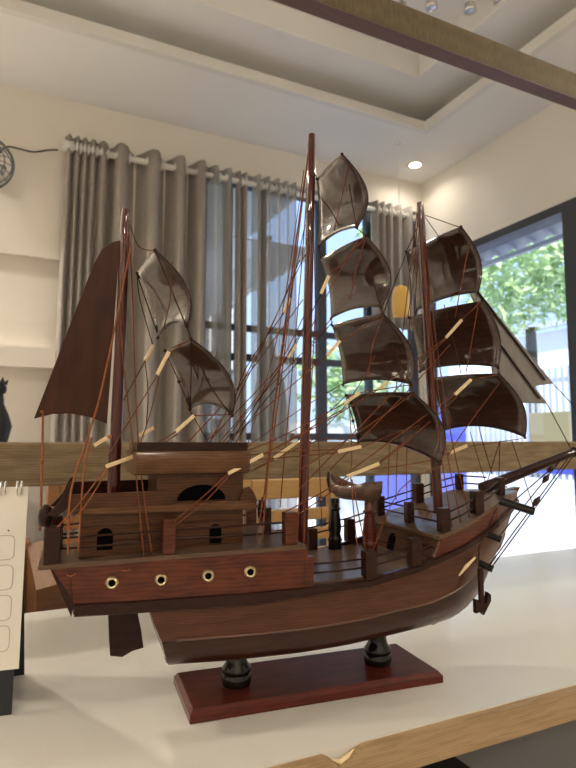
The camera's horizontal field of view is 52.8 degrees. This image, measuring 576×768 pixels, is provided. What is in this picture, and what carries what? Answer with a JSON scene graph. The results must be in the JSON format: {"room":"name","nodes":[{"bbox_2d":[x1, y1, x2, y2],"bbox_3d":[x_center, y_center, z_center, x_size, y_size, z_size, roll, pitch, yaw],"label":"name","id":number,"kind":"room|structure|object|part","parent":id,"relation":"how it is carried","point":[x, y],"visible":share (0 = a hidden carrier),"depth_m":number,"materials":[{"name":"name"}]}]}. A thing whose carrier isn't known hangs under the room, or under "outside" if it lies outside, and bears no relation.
{"room":"living room","nodes":[
{"label":"living room","id":0,"kind":"room"},
{"bbox_2d":[0,83,425,542],"bbox_3d":[-1.260,-0.103,2.779,4.940,3.300,0.160,3,-6,-26],"label":"wall","id":1,"kind":"structure","parent":0,"point":[31,202],"depth_m":2.85,"materials":[{"name":"paint"}]},
{"bbox_2d":[0,141,14,187],"bbox_3d":[-1.406,-1.014,2.676,0.266,0.266,0.155,3,-6,-26],"label":"wall fan","id":2,"kind":"object","parent":1,"relation":"attached to","point":[2,167],"visible":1,"depth_m":2.69,"materials":[{"name":"black metal"}]},
{"bbox_3d":[-1.347,-1.000,2.679,0.084,0.066,0.017,3,-6,-32],"label":"blade","id":3,"kind":"part","parent":2,"relation":"part of","materials":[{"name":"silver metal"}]},
{"bbox_2d":[0,146,57,153],"bbox_3d":[-1.262,-1.120,2.806,0.275,0.094,0.032,2,-6,-20],"label":"power cable","id":4,"kind":"object","parent":1,"relation":"attached to","point":[7,146],"visible":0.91,"depth_m":2.81,"materials":[{"name":"black plastic"}]},
{"bbox_2d":[62,139,416,222],"bbox_3d":[-0.124,-1.131,3.373,2.225,0.056,0.108,3,-6,-26],"label":"curtain rod","id":5,"kind":"object","parent":1,"relation":"attached to","point":[66,144],"visible":0.52,"depth_m":3.20,"materials":[{"name":"white paint"}]},
{"bbox_2d":[44,134,207,536],"bbox_3d":[-0.783,0.017,2.911,0.780,2.485,0.113,3,-6,-26],"label":"curtain","id":6,"kind":"object","parent":5,"relation":"hanging from","point":[96,189],"visible":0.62,"depth_m":2.96,"materials":[{"name":"grey fabric"}]},
{"bbox_2d":[217,172,227,183],"bbox_3d":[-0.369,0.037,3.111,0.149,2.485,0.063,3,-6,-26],"label":"curtain ring","id":7,"kind":"object","parent":5,"relation":"hanging from","point":[220,173],"visible":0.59,"depth_m":3.21,"materials":[{"name":"grey metal"}]},
{"bbox_2d":[233,171,247,441],"bbox_3d":[-0.264,0.042,3.167,0.075,2.485,0.061,0,-6,-1],"label":"curtain","id":8,"kind":"object","parent":5,"relation":"hanging from","point":[240,329],"visible":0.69,"depth_m":3.21,"materials":[{"name":"grey fabric"}]},
{"bbox_2d":[259,181,294,197],"bbox_3d":[-0.070,0.051,3.256,0.282,2.485,0.069,3,-6,-26],"label":"curtain","id":9,"kind":"object","parent":5,"relation":"hanging from","point":[271,184],"visible":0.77,"depth_m":3.36,"materials":[{"name":"grey fabric"}]},
{"bbox_2d":[371,200,412,330],"bbox_3d":[0.671,-0.751,3.695,0.312,0.805,0.091,3,-6,-26],"label":"curtain","id":10,"kind":"object","parent":5,"relation":"hanging from","point":[384,227],"visible":0.62,"depth_m":3.69,"materials":[{"name":"grey fabric"}]},
{"bbox_2d":[204,171,420,545],"bbox_3d":[0.159,-0.058,3.512,1.535,2.250,0.050,3,-6,-26],"label":"window","id":11,"kind":"structure","parent":1,"relation":"in","point":[226,325],"depth_m":3.41,"materials":[{"name":"grey metal"}]},
{"bbox_2d":[0,0,575,183],"bbox_3d":[-0.045,-1.856,0.342,4.860,0.320,5.730,3,-6,-26],"label":"ceiling","id":12,"kind":"structure","parent":0,"point":[270,37],"depth_m":2.85,"materials":[{"name":"paint"}]},
{"bbox_2d":[0,0,575,133],"bbox_3d":[0.040,-1.716,0.394,3.870,0.052,4.575,3,-6,-26],"label":"trim","id":13,"kind":"structure","parent":12,"relation":"attached to","point":[18,8],"depth_m":2.67,"materials":[{"name":"white paint"}]},
{"bbox_2d":[392,142,409,317],"bbox_3d":[0.639,-0.893,3.324,0.104,1.023,0.104,3,-6,-26],"label":"pendant lamp","id":14,"kind":"object","parent":12,"relation":"hanging from","point":[399,294],"visible":0.92,"depth_m":3.25,"materials":[{"name":"orange paint"}]},
{"bbox_3d":[0.639,-0.980,3.333,0.003,0.848,0.003,3,-6,-26],"label":"cord","id":15,"kind":"part","parent":14,"relation":"part of","materials":[{"name":"white paint"}]},
{"bbox_3d":[0.639,-0.471,3.284,0.104,0.175,0.104,3,-6,-26],"label":"lamp shade","id":16,"kind":"part","parent":14,"relation":"part of","materials":[{"name":"orange glass"}]},
{"bbox_2d":[406,161,423,168],"bbox_3d":[0.799,-1.374,3.644,0.108,0.004,0.108,3,-6,-26],"label":"recessed light","id":17,"kind":"object","parent":12,"relation":"in","point":[414,164],"visible":1,"depth_m":3.64,"materials":[{"name":"white paint"}]},
{"bbox_2d":[410,163,420,167],"bbox_3d":[0.799,-1.375,3.644,0.068,0.001,0.068,3,-6,-26],"label":"diffuser","id":18,"kind":"object","parent":17,"relation":"attached to","point":[412,165],"depth_m":3.65,"materials":[{"name":"white plastic"}]},
{"bbox_2d":[398,0,437,12],"bbox_3d":[0.514,-1.698,2.450,0.316,0.129,0.284,-2,-6,24],"label":"fitting","id":19,"kind":"object","parent":12,"relation":"attached to","point":[431,6],"visible":0.48,"depth_m":2.51,"materials":[{"name":"silver metal"}]},
{"bbox_2d":[463,0,500,15],"bbox_3d":[0.850,-1.700,2.424,0.284,0.129,0.316,3,-6,-26],"label":"fitting","id":20,"kind":"object","parent":12,"relation":"attached to","point":[470,8],"visible":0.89,"depth_m":2.52,"materials":[{"name":"silver metal"}]},
{"bbox_2d":[0,441,575,486],"bbox_3d":[-0.122,0.158,1.204,4.040,0.076,0.090,3,-6,-26],"label":"shelf","id":21,"kind":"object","parent":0,"point":[19,461],"depth_m":1.24,"materials":[{"name":"brown wood"}]},
{"bbox_2d":[421,103,575,497],"bbox_3d":[2.177,-0.249,1.270,0.080,3.300,5.730,3,-6,-26],"label":"wall","id":22,"kind":"structure","parent":0,"point":[528,170],"depth_m":3.23,"materials":[{"name":"paint"}]},
{"bbox_2d":[272,0,575,109],"bbox_3d":[-0.112,-0.896,1.284,4.040,0.004,0.042,3,-6,-26],"label":"trim","id":23,"kind":"structure","parent":22,"relation":"attached to","point":[316,8],"depth_m":1.51,"materials":[{"name":"brown wood"}]},
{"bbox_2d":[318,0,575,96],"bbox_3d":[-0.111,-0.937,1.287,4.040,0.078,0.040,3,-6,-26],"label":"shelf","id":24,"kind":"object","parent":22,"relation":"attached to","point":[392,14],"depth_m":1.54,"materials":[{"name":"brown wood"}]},
{"bbox_2d":[430,197,575,508],"bbox_3d":[1.215,0.360,3.191,0.130,2.457,1.275,3,-6,-26],"label":"door","id":25,"kind":"structure","parent":22,"relation":"in","point":[565,212],"depth_m":2.83,"materials":[{"name":"grey metal"}]},
{"bbox_3d":[0.001,1.352,0.166,5.060,0.100,5.930,3,-6,-26],"label":"floor","id":26,"kind":"structure","parent":0,"visible":0},
{"bbox_2d":[24,536,66,612],"bbox_3d":[-0.744,0.914,1.353,0.455,1.000,0.590,3,-6,-26],"label":"chair","id":27,"kind":"object","parent":26,"relation":"on","point":[41,590],"visible":0.14,"depth_m":1.30,"materials":[{"name":"orange wood"}]},
{"bbox_3d":[-0.864,0.704,1.616,0.250,0.530,0.050,3,-6,-26],"label":"backrest","id":28,"kind":"part","parent":27,"relation":"part of","materials":[{"name":"orange wood"}]},
{"bbox_2d":[46,486,78,543],"bbox_3d":[-0.536,0.906,1.941,0.500,1.130,0.460,3,-6,-29],"label":"dining chair","id":29,"kind":"object","parent":26,"relation":"on","point":[53,493],"visible":0.02,"depth_m":2.06,"materials":[{"name":"orange wood"}]},
{"bbox_3d":[-0.837,0.913,2.015,0.044,1.130,0.040,3,-6,-29],"label":"leg","id":30,"kind":"part","parent":29,"relation":"part of","materials":[{"name":"orange wood"}]},
{"bbox_3d":[-0.637,0.408,2.174,0.410,0.075,0.030,3,-6,-29],"label":"rail","id":31,"kind":"part","parent":29,"relation":"part of","materials":[{"name":"orange wood"}]},
{"bbox_2d":[0,548,575,767],"bbox_3d":[0.083,0.861,0.815,3.930,0.998,0.588,3,-6,-26],"label":"countertop","id":32,"kind":"structure","parent":26,"relation":"on","point":[506,696],"depth_m":0.64,"materials":[{"name":"white laminate"}]},
{"bbox_2d":[0,481,27,715],"bbox_3d":[-0.379,0.224,0.631,0.174,0.236,0.108,2,-6,-18],"label":"desk calendar","id":33,"kind":"object","parent":32,"relation":"on","point":[13,500],"visible":1,"depth_m":0.62,"materials":[{"name":"white paper"}]},
{"bbox_2d":[34,133,575,723],"bbox_3d":[0.088,0.017,0.722,0.740,0.664,0.178,2,-6,-20],"label":"model ship","id":34,"kind":"object","parent":32,"relation":"on","point":[174,545],"visible":1,"depth_m":0.64,"materials":[{"name":"red wood"}]},
{"bbox_3d":[-0.223,0.152,0.550,0.015,0.034,0.015,2,-6,-20],"label":"rail post","id":35,"kind":"part","parent":34,"relation":"part of","materials":[{"name":"brown wood"}]},
{"bbox_3d":[-0.253,0.160,0.632,0.015,0.034,0.015,2,-6,-20],"label":"rail post","id":36,"kind":"part","parent":34,"relation":"part of","materials":[{"name":"brown wood"}]},
{"bbox_3d":[-0.180,0.152,0.570,0.015,0.021,0.001,2,-6,-20],"label":"arched door","id":37,"kind":"part","parent":34,"relation":"part of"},
{"bbox_3d":[-0.117,0.150,0.571,0.012,0.033,0.012,2,-6,-20],"label":"rail post","id":38,"kind":"part","parent":34,"relation":"part of","materials":[{"name":"brown wood"}]},
{"bbox_3d":[-0.076,0.156,0.607,0.012,0.020,0.001,2,-6,-20],"label":"arched door","id":39,"kind":"part","parent":34,"relation":"part of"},
{"bbox_3d":[-0.048,0.162,0.738,0.014,0.033,0.014,2,-6,-20],"label":"rail post","id":40,"kind":"part","parent":34,"relation":"part of","materials":[{"name":"brown wood"}]},
{"bbox_3d":[-0.024,0.160,0.668,0.007,0.034,0.008,2,-6,-20],"label":"wheel post","id":41,"kind":"part","parent":34,"relation":"part of","materials":[{"name":"brown wood"}]},
{"bbox_3d":[0.002,0.149,0.600,0.014,0.033,0.014,2,-6,-20],"label":"rail post","id":42,"kind":"part","parent":34,"relation":"part of","materials":[{"name":"brown wood"}]},
{"bbox_3d":[0.043,0.189,0.690,0.554,0.087,0.178,2,-6,-20],"label":"wale moulding","id":43,"kind":"part","parent":34,"relation":"part of","materials":[{"name":"brown wood"}]},
{"bbox_3d":[0.024,0.339,0.671,0.294,0.012,0.104,2,-6,-20],"label":"board","id":44,"kind":"part","parent":34,"relation":"part of","materials":[{"name":"red wood"}]},
{"bbox_3d":[0.020,0.193,0.597,0.011,0.030,0.011,2,-6,-20],"label":"rail post","id":45,"kind":"part","parent":34,"relation":"part of","materials":[{"name":"brown wood"}]},
{"bbox_3d":[0.031,0.207,0.770,0.013,0.030,0.013,2,-6,-20],"label":"rail post","id":46,"kind":"part","parent":34,"relation":"part of","materials":[{"name":"brown wood"}]},
{"bbox_3d":[0.062,0.186,0.767,0.020,0.068,0.019,2,-6,-20],"label":"turned post","id":47,"kind":"part","parent":34,"relation":"part of","materials":[{"name":"black paint"}]},
{"bbox_3d":[0.084,0.199,0.790,0.012,0.030,0.012,2,-6,-20],"label":"rail post","id":48,"kind":"part","parent":34,"relation":"part of","materials":[{"name":"brown wood"}]},
{"bbox_3d":[0.086,0.192,0.618,0.013,0.030,0.013,2,-6,-20],"label":"rail post","id":49,"kind":"part","parent":34,"relation":"part of","materials":[{"name":"brown wood"}]},
{"bbox_3d":[0.101,0.179,0.718,0.020,0.068,0.019,2,-6,-20],"label":"turned post","id":50,"kind":"part","parent":34,"relation":"part of","materials":[{"name":"red wood"}]},
{"bbox_3d":[0.126,0.169,0.802,0.012,0.027,0.012,2,-6,-20],"label":"rail post","id":51,"kind":"part","parent":34,"relation":"part of","materials":[{"name":"brown wood"}]},
{"bbox_3d":[0.133,0.203,0.742,0.010,0.024,0.016,2,-6,-20],"label":"doorway","id":52,"kind":"part","parent":34,"relation":"part of","materials":[{"name":"black wood"}]},
{"bbox_3d":[0.153,0.162,0.732,0.010,0.026,0.010,2,-6,-20],"label":"rail post","id":53,"kind":"part","parent":34,"relation":"part of","materials":[{"name":"brown wood"}]},
{"bbox_3d":[0.139,0.184,0.638,0.012,0.030,0.012,2,-6,-20],"label":"rail post","id":54,"kind":"part","parent":34,"relation":"part of","materials":[{"name":"brown wood"}]},
{"bbox_3d":[0.182,0.152,0.812,0.012,0.027,0.012,2,-6,-20],"label":"rail post","id":55,"kind":"part","parent":34,"relation":"part of","materials":[{"name":"brown wood"}]},
{"bbox_3d":[0.177,0.155,0.661,0.012,0.027,0.012,2,-6,-20],"label":"rail post","id":56,"kind":"part","parent":34,"relation":"part of","materials":[{"name":"brown wood"}]},
{"bbox_3d":[0.239,0.137,0.810,0.009,0.022,0.009,2,-6,-20],"label":"rail post","id":57,"kind":"part","parent":34,"relation":"part of","materials":[{"name":"brown wood"}]},
{"bbox_3d":[0.245,0.221,0.760,0.143,0.166,0.012,2,-6,-20],"label":"stem post","id":58,"kind":"part","parent":34,"relation":"part of","materials":[{"name":"brown wood"}]},
{"bbox_3d":[0.225,0.141,0.692,0.012,0.027,0.012,2,-6,-20],"label":"rail post","id":59,"kind":"part","parent":34,"relation":"part of","materials":[{"name":"brown wood"}]},
{"bbox_3d":[0.268,0.129,0.732,0.009,0.022,0.009,2,-6,-20],"label":"rail post","id":60,"kind":"part","parent":34,"relation":"part of","materials":[{"name":"brown wood"}]},
{"bbox_3d":[0.318,-0.068,0.823,0.114,0.121,0.003,2,-6,-20],"label":"jib stay rod","id":61,"kind":"part","parent":34,"relation":"part of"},
{"bbox_3d":[0.319,-0.020,0.802,0.072,0.081,0.003,2,-6,-20],"label":"jib stay rod","id":62,"kind":"part","parent":34,"relation":"part of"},
{"bbox_2d":[243,477,339,547],"bbox_3d":[0.100,0.901,1.972,0.420,1.145,0.460,3,-6,-26],"label":"dining chair","id":63,"kind":"object","parent":26,"relation":"on","point":[290,487],"visible":0.12,"depth_m":2.20,"materials":[{"name":"brown wood"}]},
{"bbox_3d":[-0.161,0.911,2.078,0.044,1.145,0.040,3,-6,-26],"label":"leg","id":64,"kind":"part","parent":63,"relation":"part of","materials":[{"name":"brown wood"}]},
{"bbox_3d":[0.008,0.397,2.211,0.330,0.075,0.030,3,-6,-26],"label":"rail","id":65,"kind":"part","parent":63,"relation":"part of","materials":[{"name":"brown wood"}]},
{"bbox_3d":[0.177,0.927,2.242,0.044,1.145,0.040,3,-6,-26],"label":"leg","id":66,"kind":"part","parent":63,"relation":"part of","materials":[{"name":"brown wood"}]},
{"bbox_2d":[419,757,470,767],"bbox_3d":[0.170,0.933,0.663,0.240,0.830,0.200,3,-6,-26],"label":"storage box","id":67,"kind":"object","parent":26,"relation":"on","point":[454,762],"visible":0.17,"depth_m":0.81,"materials":[{"name":"black plastic"}]},
{"bbox_3d":[-1.815,0.895,2.208,1.270,1.198,0.355,3,-6,-26],"label":"shelf","id":68,"kind":"object","parent":26,"relation":"on","visible":0},
{"bbox_2d":[0,377,11,441],"bbox_3d":[-1.260,0.145,2.521,0.115,0.356,0.098,3,-6,-26],"label":"cat figurine","id":69,"kind":"object","parent":68,"relation":"on","point":[5,422],"visible":0.77,"depth_m":2.51,"materials":[{"name":"black plastic"}]},
{"label":"outside","id":70,"kind":"structure","parent":0,"visible":0},
{"bbox_2d":[479,222,562,268],"bbox_3d":[1.659,-1.081,3.482,0.502,0.251,3.200,3,-6,-26],"label":"porch roof","id":71,"kind":"structure","parent":70,"point":[538,238],"depth_m":4.01,"materials":[{"name":"grey"}]},
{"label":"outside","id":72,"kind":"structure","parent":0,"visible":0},
{"bbox_2d":[340,526,362,541],"bbox_3d":[0.925,1.715,2.520,32.000,0.130,36.000,3,-6,-26],"label":"ground","id":73,"kind":"structure","parent":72,"point":[358,528],"depth_m":8.82,"materials":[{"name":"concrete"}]},
{"bbox_2d":[204,303,234,441],"bbox_3d":[-1.710,0.460,7.366,2.057,3.300,0.835,3,-6,-26],"label":"building","id":74,"kind":"structure","parent":73,"relation":"on","point":[213,337],"depth_m":7.37,"materials":[{"name":"white paint"}]},
{"bbox_3d":[-0.853,0.804,7.287,0.260,0.740,0.004,3,-6,-26],"label":"pane","id":75,"kind":"part","parent":74,"relation":"part of","materials":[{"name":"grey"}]},
{"bbox_3d":[-0.853,-0.590,7.422,0.260,0.740,0.004,3,-6,-26],"label":"pane","id":76,"kind":"part","parent":74,"relation":"part of","materials":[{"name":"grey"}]},
{"bbox_2d":[205,183,304,319],"bbox_3d":[-1.591,0.297,4.589,2.353,3.090,3.140,3,-6,-26],"label":"sheer curtain","id":77,"kind":"object","parent":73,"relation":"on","point":[278,254],"visible":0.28,"depth_m":4.15,"materials":[{"name":"grey fabric"}]},
{"bbox_2d":[251,334,287,528],"bbox_3d":[-0.147,0.691,4.664,0.500,2.320,0.500,3,-6,-26],"label":"parasol","id":78,"kind":"object","parent":73,"relation":"on","point":[282,412],"visible":0.21,"depth_m":4.62,"materials":[{"name":"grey fabric"}]},
{"bbox_2d":[295,226,408,425],"bbox_3d":[1.152,-0.244,8.596,2.317,4.944,1.225,3,-6,-26],"label":"tree","id":79,"kind":"object","parent":73,"relation":"on","point":[333,381],"visible":0.11,"depth_m":8.29,"materials":[{"name":"green plant"}]},
{"bbox_2d":[246,422,527,529],"bbox_3d":[0.378,1.467,9.312,9.900,1.670,0.200,3,-6,-26],"label":"wall","id":80,"kind":"structure","parent":73,"relation":"on","point":[346,506],"depth_m":9.44,"materials":[{"name":"white paint"}]},
{"bbox_2d":[375,407,466,511],"bbox_3d":[1.543,1.143,6.841,1.420,1.840,0.100,3,-6,-26],"label":"hoarding","id":81,"kind":"object","parent":73,"relation":"on","point":[456,432],"visible":0.03,"depth_m":6.68,"materials":[{"name":"blue plastic"}]},
{"bbox_2d":[449,235,566,477],"bbox_3d":[3.390,-0.026,8.018,1.571,4.399,2.788,3,-6,-26],"label":"tree","id":82,"kind":"object","parent":73,"relation":"on","point":[546,272],"visible":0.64,"depth_m":7.92,"materials":[{"name":"green plant"}]},
{"bbox_2d":[449,328,571,479],"bbox_3d":[6.921,0.627,12.530,0.400,3.960,9.500,3,-6,-26],"label":"building","id":83,"kind":"structure","parent":73,"relation":"on","point":[552,346],"depth_m":13.69,"materials":[{"name":"white"}]},
{"bbox_2d":[466,365,575,556],"bbox_3d":[2.966,0.888,5.968,0.200,2.180,3.550,3,-6,-26],"label":"building exterior","id":84,"kind":"structure","parent":73,"relation":"on","point":[552,526],"depth_m":6.24,"materials":[{"name":"white paint"}]},
{"bbox_2d":[529,411,570,440],"bbox_3d":[2.817,0.493,6.246,0.030,0.380,0.510,3,-6,-26],"label":"board","id":85,"kind":"object","parent":84,"relation":"attached to","point":[543,426],"visible":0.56,"depth_m":6.22,"materials":[{"name":"beige paint"}]},
{"bbox_2d":[536,469,573,474],"bbox_3d":[2.797,0.855,6.252,0.030,0.220,1.900,3,-6,-26],"label":"board","id":86,"kind":"object","parent":84,"relation":"attached to","point":[567,471],"visible":0.07,"depth_m":6.05,"materials":[{"name":"blue plastic"}]},
{"bbox_3d":[2.992,-0.062,6.072,0.032,0.050,3.550,3,-6,-26],"label":"rail","id":87,"kind":"part","parent":84,"relation":"part of","materials":[{"name":"grey metal"}]},
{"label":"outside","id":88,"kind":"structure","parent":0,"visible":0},
{"bbox_2d":[514,319,566,334],"bbox_3d":[6.764,-1.532,12.941,0.938,0.402,9.000,3,-6,-26],"label":"roof","id":89,"kind":"structure","parent":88,"point":[560,322],"depth_m":13.85,"materials":[{"name":"grey"}]}
]}

